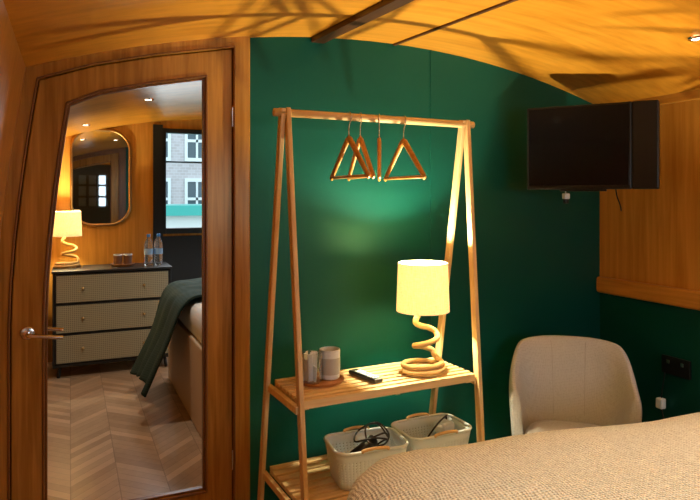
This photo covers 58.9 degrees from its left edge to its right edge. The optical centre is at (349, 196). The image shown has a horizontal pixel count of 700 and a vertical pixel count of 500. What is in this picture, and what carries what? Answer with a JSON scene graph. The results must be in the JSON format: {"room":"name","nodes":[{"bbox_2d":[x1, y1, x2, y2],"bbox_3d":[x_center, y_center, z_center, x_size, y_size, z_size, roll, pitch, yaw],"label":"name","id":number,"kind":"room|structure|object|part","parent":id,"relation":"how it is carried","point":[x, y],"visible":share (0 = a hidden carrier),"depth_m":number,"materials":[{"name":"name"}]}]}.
{"room":"ship interior","nodes":[
{"label":"ship interior","id":0,"kind":"room"},
{"bbox_2d":[0,0,25,234],"bbox_3d":[-1.024,0.405,1.760,0.162,1.900,7.450,0,0,-24],"label":"wall","id":1,"kind":"structure","parent":0,"point":[12,65],"depth_m":1.89,"materials":[{"name":"brown wood"}]},
{"bbox_2d":[11,49,232,499],"bbox_3d":[-0.844,0.371,2.376,0.797,1.944,0.161,0,0,-24],"label":"door","id":2,"kind":"structure","parent":1,"relation":"in","point":[56,95],"depth_m":2.32,"materials":[{"name":"brown wood"}]},
{"bbox_3d":[-1.097,0.485,2.207,0.141,0.048,0.060,0,0,-24],"label":"handle","id":3,"kind":"part","parent":2,"relation":"part of","materials":[{"name":"silver metal"}]},
{"bbox_3d":[-1.138,0.485,2.299,0.141,0.048,0.060,0,0,-24],"label":"handle","id":4,"kind":"part","parent":2,"relation":"part of","materials":[{"name":"silver metal"}]},
{"bbox_2d":[0,36,249,499],"bbox_3d":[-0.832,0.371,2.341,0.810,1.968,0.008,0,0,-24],"label":"door frame","id":5,"kind":"structure","parent":1,"relation":"attached to","point":[233,46],"depth_m":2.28,"materials":[{"name":"brown wood"}]},
{"bbox_2d":[48,357,201,499],"bbox_3d":[0.247,1.385,2.333,3.050,0.060,7.450,0,0,-24],"label":"floor","id":6,"kind":"structure","parent":0,"point":[107,440],"depth_m":3.52,"materials":[{"name":"brown wood"}]},
{"bbox_2d":[51,262,172,377],"bbox_3d":[-1.894,0.956,4.947,0.872,0.802,0.423,0,0,-24],"label":"dresser","id":7,"kind":"object","parent":6,"relation":"on","point":[106,313],"visible":0.86,"depth_m":4.75,"materials":[{"name":"beige wicker"}]},
{"bbox_3d":[-2.179,1.315,4.645,0.034,0.083,0.023,0,0,-24],"label":"leg","id":8,"kind":"part","parent":7,"relation":"part of","materials":[{"name":"black paint"}]},
{"bbox_2d":[53,211,81,267],"bbox_3d":[-2.224,0.333,4.877,0.214,0.438,0.214,0,0,-24],"label":"table lamp","id":9,"kind":"object","parent":7,"relation":"on","point":[66,223],"visible":0.98,"depth_m":4.80,"materials":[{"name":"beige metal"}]},
{"bbox_3d":[-2.224,0.211,4.877,0.214,0.194,0.214,0,0,-24],"label":"lamp shade","id":10,"kind":"part","parent":9,"relation":"part of","materials":[{"name":"fabric"}]},
{"bbox_3d":[-1.878,0.915,4.912,0.822,0.219,0.300,0,0,-24],"label":"drawer","id":11,"kind":"part","parent":7,"relation":"part of","materials":[{"name":"beige wicker"}]},
{"bbox_3d":[-1.878,1.140,4.912,0.822,0.219,0.300,0,0,-24],"label":"drawer","id":12,"kind":"part","parent":7,"relation":"part of","materials":[{"name":"beige wicker"}]},
{"bbox_3d":[-1.878,0.690,4.912,0.822,0.219,0.300,0,0,-24],"label":"drawer","id":13,"kind":"part","parent":7,"relation":"part of","materials":[{"name":"beige wicker"}]},
{"bbox_2d":[110,262,134,266],"bbox_3d":[-1.830,0.543,4.989,0.190,0.022,0.190,0,0,-24],"label":"serving tray","id":14,"kind":"object","parent":7,"relation":"on","point":[133,263],"visible":0.86,"depth_m":4.92,"materials":[{"name":"brown wood"}]},
{"bbox_2d":[113,254,121,263],"bbox_3d":[-1.862,0.503,4.974,0.069,0.088,0.069,0,0,-24],"label":"tea cup","id":15,"kind":"object","parent":14,"relation":"on","point":[117,258],"visible":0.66,"depth_m":4.95,"materials":[{"name":"brown"}]},
{"bbox_2d":[123,253,131,263],"bbox_3d":[-1.794,0.503,5.005,0.069,0.088,0.069,0,0,-24],"label":"tea cup","id":16,"kind":"object","parent":14,"relation":"on","point":[127,258],"visible":0.81,"depth_m":4.98,"materials":[{"name":"brown"}]},
{"bbox_2d":[144,234,152,264],"bbox_3d":[-1.648,0.429,5.071,0.071,0.250,0.071,0,0,-24],"label":"water bottle","id":17,"kind":"object","parent":7,"relation":"on","point":[148,245],"visible":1,"depth_m":5.05,"materials":[{"name":"clear plastic"}]},
{"bbox_2d":[154,234,162,263],"bbox_3d":[-1.583,0.429,5.122,0.071,0.250,0.071,0,0,-24],"label":"water bottle","id":18,"kind":"object","parent":7,"relation":"on","point":[158,245],"visible":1,"depth_m":5.10,"materials":[{"name":"clear plastic"}]},
{"bbox_3d":[-1.478,1.315,4.962,0.034,0.083,0.023,0,0,-24],"label":"leg","id":19,"kind":"part","parent":7,"relation":"part of","materials":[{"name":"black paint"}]},
{"bbox_2d":[168,297,201,437],"bbox_3d":[-0.266,1.000,4.137,1.580,0.709,1.840,0,0,-24],"label":"bed","id":20,"kind":"object","parent":6,"relation":"on","point":[185,345],"visible":0.06,"depth_m":3.85,"materials":[{"name":"beige fabric"}]},
{"bbox_2d":[130,278,201,396],"bbox_3d":[-0.799,0.919,4.358,1.371,0.627,0.903,0,0,-24],"label":"throw blanket","id":21,"kind":"object","parent":20,"relation":"on","point":[176,295],"visible":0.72,"depth_m":4.12,"materials":[{"name":"green fabric"}]},
{"bbox_3d":[-0.270,0.753,4.146,1.564,0.216,1.804,0,0,-24],"label":"mattress","id":22,"kind":"part","parent":20,"relation":"part of","materials":[{"name":"white fabric"}]},
{"bbox_2d":[257,107,484,499],"bbox_3d":[0.109,0.516,2.455,0.890,1.681,0.506,0,0,-27],"label":"clothes rack","id":23,"kind":"object","parent":6,"relation":"on","point":[305,478],"visible":0.66,"depth_m":2.36,"materials":[{"name":"brown wood"}]},
{"bbox_3d":[-0.305,0.516,2.360,0.018,1.681,0.301,0,0,-27],"label":"leg","id":24,"kind":"part","parent":23,"relation":"part of","materials":[{"name":"brown wood"}]},
{"bbox_3d":[-0.248,1.093,2.268,0.018,0.026,0.400,0,0,-27],"label":"rail","id":25,"kind":"part","parent":23,"relation":"part of","materials":[{"name":"brown wood"}]},
{"bbox_3d":[-0.245,0.735,2.262,0.018,0.026,0.298,0,0,-27],"label":"rail","id":26,"kind":"part","parent":23,"relation":"part of","materials":[{"name":"brown wood"}]},
{"bbox_3d":[-0.181,0.516,2.157,0.018,1.680,0.236,0,0,-27],"label":"leg","id":27,"kind":"part","parent":23,"relation":"part of","materials":[{"name":"brown wood"}]},
{"bbox_2d":[303,374,343,387],"bbox_3d":[-0.112,0.697,2.363,0.180,0.014,0.180,0,0,-24],"label":"wooden tray","id":28,"kind":"object","parent":23,"relation":"on","point":[324,383],"visible":0.49,"depth_m":2.31,"materials":[{"name":"brown wood"}]},
{"bbox_2d":[302,350,321,384],"bbox_3d":[-0.146,0.640,2.335,0.080,0.115,0.080,0,0,30],"label":"glass jar","id":29,"kind":"object","parent":28,"relation":"on","point":[311,359],"visible":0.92,"depth_m":2.30,"materials":[{"name":"white"}]},
{"bbox_2d":[319,346,339,379],"bbox_3d":[-0.078,0.640,2.389,0.081,0.113,0.081,0,0,-24],"label":"cup","id":30,"kind":"object","parent":28,"relation":"on","point":[330,355],"visible":0.85,"depth_m":2.35,"materials":[{"name":"white ceramic"}]},
{"bbox_2d":[270,436,413,499],"bbox_3d":[0.093,1.080,2.438,0.738,0.034,0.394,0,0,-27],"label":"shelf","id":31,"kind":"object","parent":23,"relation":"attached to","point":[321,486],"depth_m":2.33,"materials":[{"name":"brown wood"}]},
{"bbox_2d":[330,112,370,180],"bbox_3d":[-0.004,-0.195,2.361,0.017,0.261,0.340,0,0,-26],"label":"hanger","id":32,"kind":"object","parent":23,"relation":"hanging from","point":[349,140],"visible":0.9,"depth_m":2.35,"materials":[{"name":"brown wood"}]},
{"bbox_2d":[347,112,374,180],"bbox_3d":[0.039,-0.195,2.382,0.017,0.261,0.340,0,0,-16],"label":"hanger","id":33,"kind":"object","parent":23,"relation":"hanging from","point":[360,141],"visible":0.82,"depth_m":2.35,"materials":[{"name":"brown wood"}]},
{"bbox_2d":[348,368,382,383],"bbox_3d":[0.059,0.694,2.408,0.044,0.019,0.170,0,0,-36],"label":"remote control","id":34,"kind":"object","parent":23,"relation":"on","point":[356,372],"visible":1,"depth_m":2.39,"materials":[{"name":"black plastic"}]},
{"bbox_2d":[323,425,408,490],"bbox_3d":[0.059,0.982,2.347,0.296,0.156,0.228,0,0,-19],"label":"storage basket","id":35,"kind":"object","parent":23,"relation":"on","point":[344,471],"visible":0.68,"depth_m":2.28,"materials":[{"name":"beige plastic"}]},
{"bbox_3d":[0.025,0.915,2.446,0.112,0.022,0.019,0,0,-19],"label":"handle","id":36,"kind":"part","parent":35,"relation":"part of","materials":[{"name":"brown wood"}]},
{"bbox_2d":[350,422,389,466],"bbox_3d":[0.086,0.962,2.369,0.197,0.168,0.118,0,0,-44],"label":"hair dryer","id":37,"kind":"object","parent":35,"relation":"in","point":[370,441],"visible":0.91,"depth_m":2.35,"materials":[{"name":"black plastic"}]},
{"bbox_3d":[0.094,0.915,2.249,0.112,0.022,0.019,0,0,-19],"label":"handle","id":38,"kind":"part","parent":35,"relation":"part of","materials":[{"name":"brown wood"}]},
{"bbox_3d":[0.124,-0.305,2.426,0.890,0.029,0.029,0,0,-27],"label":"hanging rod","id":39,"kind":"part","parent":23,"relation":"part of","materials":[{"name":"brown wood"}]},
{"bbox_2d":[275,357,474,409],"bbox_3d":[0.103,0.722,2.435,0.753,0.034,0.292,0,0,-27],"label":"shelf","id":40,"kind":"object","parent":23,"relation":"attached to","point":[353,388],"depth_m":2.34,"materials":[{"name":"brown wood"}]},
{"bbox_2d":[377,114,380,180],"bbox_3d":[0.114,-0.195,2.420,0.017,0.261,0.340,0,0,3],"label":"hanger","id":41,"kind":"object","parent":23,"relation":"hanging from","point":[378,138],"visible":0.95,"depth_m":2.33,"materials":[{"name":"brown wood"}]},
{"bbox_2d":[383,115,426,181],"bbox_3d":[0.214,-0.195,2.472,0.017,0.261,0.340,0,0,-24],"label":"hanger","id":42,"kind":"object","parent":23,"relation":"hanging from","point":[403,142],"visible":0.94,"depth_m":2.46,"materials":[{"name":"brown wood"}]},
{"bbox_2d":[396,260,449,376],"bbox_3d":[0.293,0.483,2.497,0.214,0.438,0.214,0,0,-24],"label":"table lamp","id":43,"kind":"object","parent":23,"relation":"on","point":[422,285],"visible":1,"depth_m":2.42,"materials":[{"name":"beige fabric"}]},
{"bbox_3d":[0.293,0.361,2.497,0.214,0.194,0.214,0,0,-24],"label":"lamp shade","id":44,"kind":"part","parent":43,"relation":"part of","materials":[{"name":"fabric"}]},
{"bbox_2d":[391,413,471,451],"bbox_3d":[0.327,0.982,2.496,0.296,0.156,0.228,0,0,-26],"label":"storage basket","id":45,"kind":"object","parent":23,"relation":"on","point":[460,435],"visible":0.53,"depth_m":2.53,"materials":[{"name":"beige plastic"}]},
{"bbox_3d":[0.281,0.915,2.589,0.112,0.022,0.019,0,0,-26],"label":"handle","id":46,"kind":"part","parent":45,"relation":"part of","materials":[{"name":"brown wood"}]},
{"bbox_2d":[427,414,453,436],"bbox_3d":[0.367,0.957,2.530,0.166,0.121,0.064,0,0,-44],"label":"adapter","id":47,"kind":"object","parent":45,"relation":"in","point":[443,424],"visible":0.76,"depth_m":2.52,"materials":[{"name":"white plastic"}]},
{"bbox_3d":[0.373,0.915,2.402,0.112,0.022,0.019,0,0,-26],"label":"handle","id":48,"kind":"part","parent":45,"relation":"part of","materials":[{"name":"brown leather"}]},
{"bbox_3d":[0.406,0.516,2.719,0.019,1.681,0.302,0,0,-30],"label":"leg","id":49,"kind":"part","parent":23,"relation":"part of","materials":[{"name":"brown wood"}]},
{"bbox_3d":[0.507,0.516,2.505,0.025,1.681,0.248,0,0,-9],"label":"leg","id":50,"kind":"part","parent":23,"relation":"part of","materials":[{"name":"brown wood"}]},
{"bbox_2d":[347,412,699,499],"bbox_3d":[0.993,1.030,1.179,1.738,0.649,1.922,0,0,-16],"label":"bed","id":51,"kind":"object","parent":6,"relation":"on","point":[658,459],"visible":1,"depth_m":1.65,"materials":[{"name":"beige fabric"}]},
{"bbox_2d":[509,335,641,435],"bbox_3d":[0.989,1.012,2.746,0.554,0.690,0.519,0,0,14],"label":"armchair","id":52,"kind":"object","parent":6,"relation":"on","point":[557,382],"visible":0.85,"depth_m":2.91,"materials":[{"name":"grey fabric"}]},
{"bbox_3d":[0.981,1.113,2.712,0.424,0.145,0.449,0,0,14],"label":"seat","id":53,"kind":"part","parent":52,"relation":"part of","materials":[{"name":"beige fabric"}]},
{"bbox_2d":[48,120,201,361],"bbox_3d":[-1.255,0.315,5.660,2.850,2.080,0.050,0,0,-24],"label":"wall","id":54,"kind":"structure","parent":0,"point":[97,245],"depth_m":5.34,"materials":[{"name":"brown wood"}]},
{"bbox_2d":[70,129,131,225],"bbox_3d":[-2.100,-0.165,5.234,0.484,0.824,0.023,0,0,-24],"label":"wall mirror","id":55,"kind":"object","parent":54,"relation":"attached to","point":[101,159],"visible":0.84,"depth_m":5.23,"materials":[{"name":"gold glass"}]},
{"bbox_2d":[153,124,201,281],"bbox_3d":[-1.371,0.361,5.564,0.760,1.987,0.030,0,0,-24],"label":"trim","id":56,"kind":"structure","parent":54,"relation":"attached to","point":[183,253],"depth_m":5.46,"materials":[{"name":"black"}]},
{"bbox_2d":[163,128,201,233],"bbox_3d":[-1.361,-0.140,5.601,0.710,0.930,0.070,0,0,-24],"label":"window","id":57,"kind":"structure","parent":54,"relation":"in","point":[165,130],"depth_m":5.47,"materials":[{"name":"black"}]},
{"bbox_2d":[3,0,699,136],"bbox_3d":[0.292,-0.596,2.354,2.870,0.309,7.450,0,0,-24],"label":"ceiling","id":58,"kind":"structure","parent":0,"point":[594,51],"depth_m":2.41,"materials":[{"name":"brown wood"}]},
{"bbox_2d":[687,35,699,41],"bbox_3d":[1.319,-0.601,2.351,0.072,0.006,0.072,0,0,-24],"label":"recessed light","id":59,"kind":"object","parent":58,"relation":"in","point":[693,38],"visible":1,"depth_m":2.35,"materials":[{"name":"silver metal"}]},
{"bbox_2d":[250,37,599,499],"bbox_3d":[0.475,0.323,2.985,1.978,2.065,0.050,0,0,-24],"label":"wall","id":60,"kind":"structure","parent":0,"point":[538,254],"depth_m":2.84,"materials":[{"name":"green paint"}]},
{"bbox_2d":[311,0,413,42],"bbox_3d":[0.915,-0.685,0.852,0.060,0.038,4.226,0,0,-30],"label":"trim","id":61,"kind":"structure","parent":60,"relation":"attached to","point":[383,7],"depth_m":2.35,"materials":[{"name":"brown wood"}]},
{"bbox_2d":[430,50,431,395],"bbox_3d":[0.380,0.332,2.913,0.008,2.046,0.006,0,0,-24],"label":"trim","id":62,"kind":"structure","parent":60,"relation":"attached to","point":[430,50],"depth_m":2.91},
{"bbox_2d":[393,0,517,45],"bbox_3d":[1.257,-0.683,1.006,0.016,0.041,4.222,0,0,-30],"label":"trim","id":63,"kind":"structure","parent":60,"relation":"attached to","point":[507,1],"depth_m":2.44,"materials":[{"name":"brown wood"}]},
{"bbox_2d":[562,191,569,202],"bbox_3d":[1.077,-0.010,3.059,0.032,0.085,0.054,0,0,-24],"label":"plug","id":64,"kind":"object","parent":60,"relation":"attached to","point":[565,196],"visible":0.77,"depth_m":3.06,"materials":[{"name":"white plastic"}]},
{"bbox_2d":[600,99,699,421],"bbox_3d":[1.568,0.405,2.930,0.050,1.900,7.450,0,0,-24],"label":"wall","id":65,"kind":"structure","parent":0,"point":[654,238],"depth_m":3.00,"materials":[{"name":"brown wood"}]},
{"bbox_2d":[527,100,659,210],"bbox_3d":[1.200,-0.176,3.010,0.562,0.488,0.480,0,0,29],"label":"television","id":66,"kind":"object","parent":65,"relation":"attached to","point":[603,146],"visible":1,"depth_m":2.79,"materials":[{"name":"black plastic"}]},
{"bbox_3d":[1.300,-0.228,2.725,0.107,0.385,0.082,0,0,29],"label":"casing","id":67,"kind":"part","parent":66,"relation":"part of","materials":[{"name":"black plastic"}]},
{"bbox_2d":[596,276,699,310],"bbox_3d":[2.202,0.470,1.433,0.034,0.086,4.200,0,0,-24],"label":"trim","id":68,"kind":"structure","parent":65,"relation":"attached to","point":[679,297],"depth_m":3.02,"materials":[{"name":"brown wood"}]},
{"bbox_2d":[656,373,665,418],"bbox_3d":[1.492,1.083,2.972,0.037,0.486,0.057,0,0,-24],"label":"charger","id":69,"kind":"object","parent":65,"relation":"attached to","point":[660,402],"visible":0.67,"depth_m":2.96,"materials":[{"name":"white plastic"}]},
{"bbox_2d":[627,89,699,104],"bbox_3d":[2.211,-0.470,1.437,0.016,0.050,4.200,0,0,-24],"label":"trim","id":70,"kind":"structure","parent":65,"relation":"attached to","point":[693,94],"depth_m":2.91,"materials":[{"name":"brown wood"}]},
{"bbox_2d":[662,354,690,379],"bbox_3d":[1.535,0.800,2.921,0.016,0.086,0.150,0,0,-24],"label":"wall socket","id":71,"kind":"object","parent":65,"relation":"attached to","point":[678,367],"visible":1,"depth_m":2.91,"materials":[{"name":"black plastic"}]},
{"label":"outside","id":72,"kind":"structure","parent":0,"visible":0},
{"bbox_3d":[-4.327,2.105,19.304,20.000,0.300,26.250,0,0,-24],"label":"ground","id":73,"kind":"structure","parent":72,"visible":0},
{"bbox_2d":[166,133,201,203],"bbox_3d":[-4.617,-2.545,18.730,14.000,9.000,1.060,0,0,-24],"label":"building","id":74,"kind":"structure","parent":73,"relation":"on","point":[183,180],"depth_m":18.09,"materials":[{"name":"brick"}]},
{"bbox_3d":[-5.512,-1.645,17.796,0.540,1.000,0.015,0,0,-24],"label":"pane","id":75,"kind":"part","parent":74,"relation":"part of","materials":[{"name":"grey"}]},
{"bbox_3d":[-5.512,0.055,17.796,0.540,1.000,0.015,0,0,-24],"label":"pane","id":76,"kind":"part","parent":74,"relation":"part of","materials":[{"name":"grey glass"}]},
{"bbox_3d":[-4.509,-1.645,18.249,0.540,1.000,0.015,0,0,-24],"label":"pane","id":77,"kind":"part","parent":74,"relation":"part of","materials":[{"name":"blue"}]},
{"bbox_3d":[-4.509,0.055,18.249,0.540,1.000,0.015,0,0,-24],"label":"pane","id":78,"kind":"part","parent":74,"relation":"part of","materials":[{"name":"blue"}]},
{"bbox_2d":[166,204,201,227],"bbox_3d":[-1.722,1.045,9.646,10.000,1.860,2.000,0,0,-24],"label":"narrowboat","id":79,"kind":"object","parent":73,"relation":"on","point":[177,215],"visible":0.02,"depth_m":8.47,"materials":[{"name":"teal paint"}]}
]}

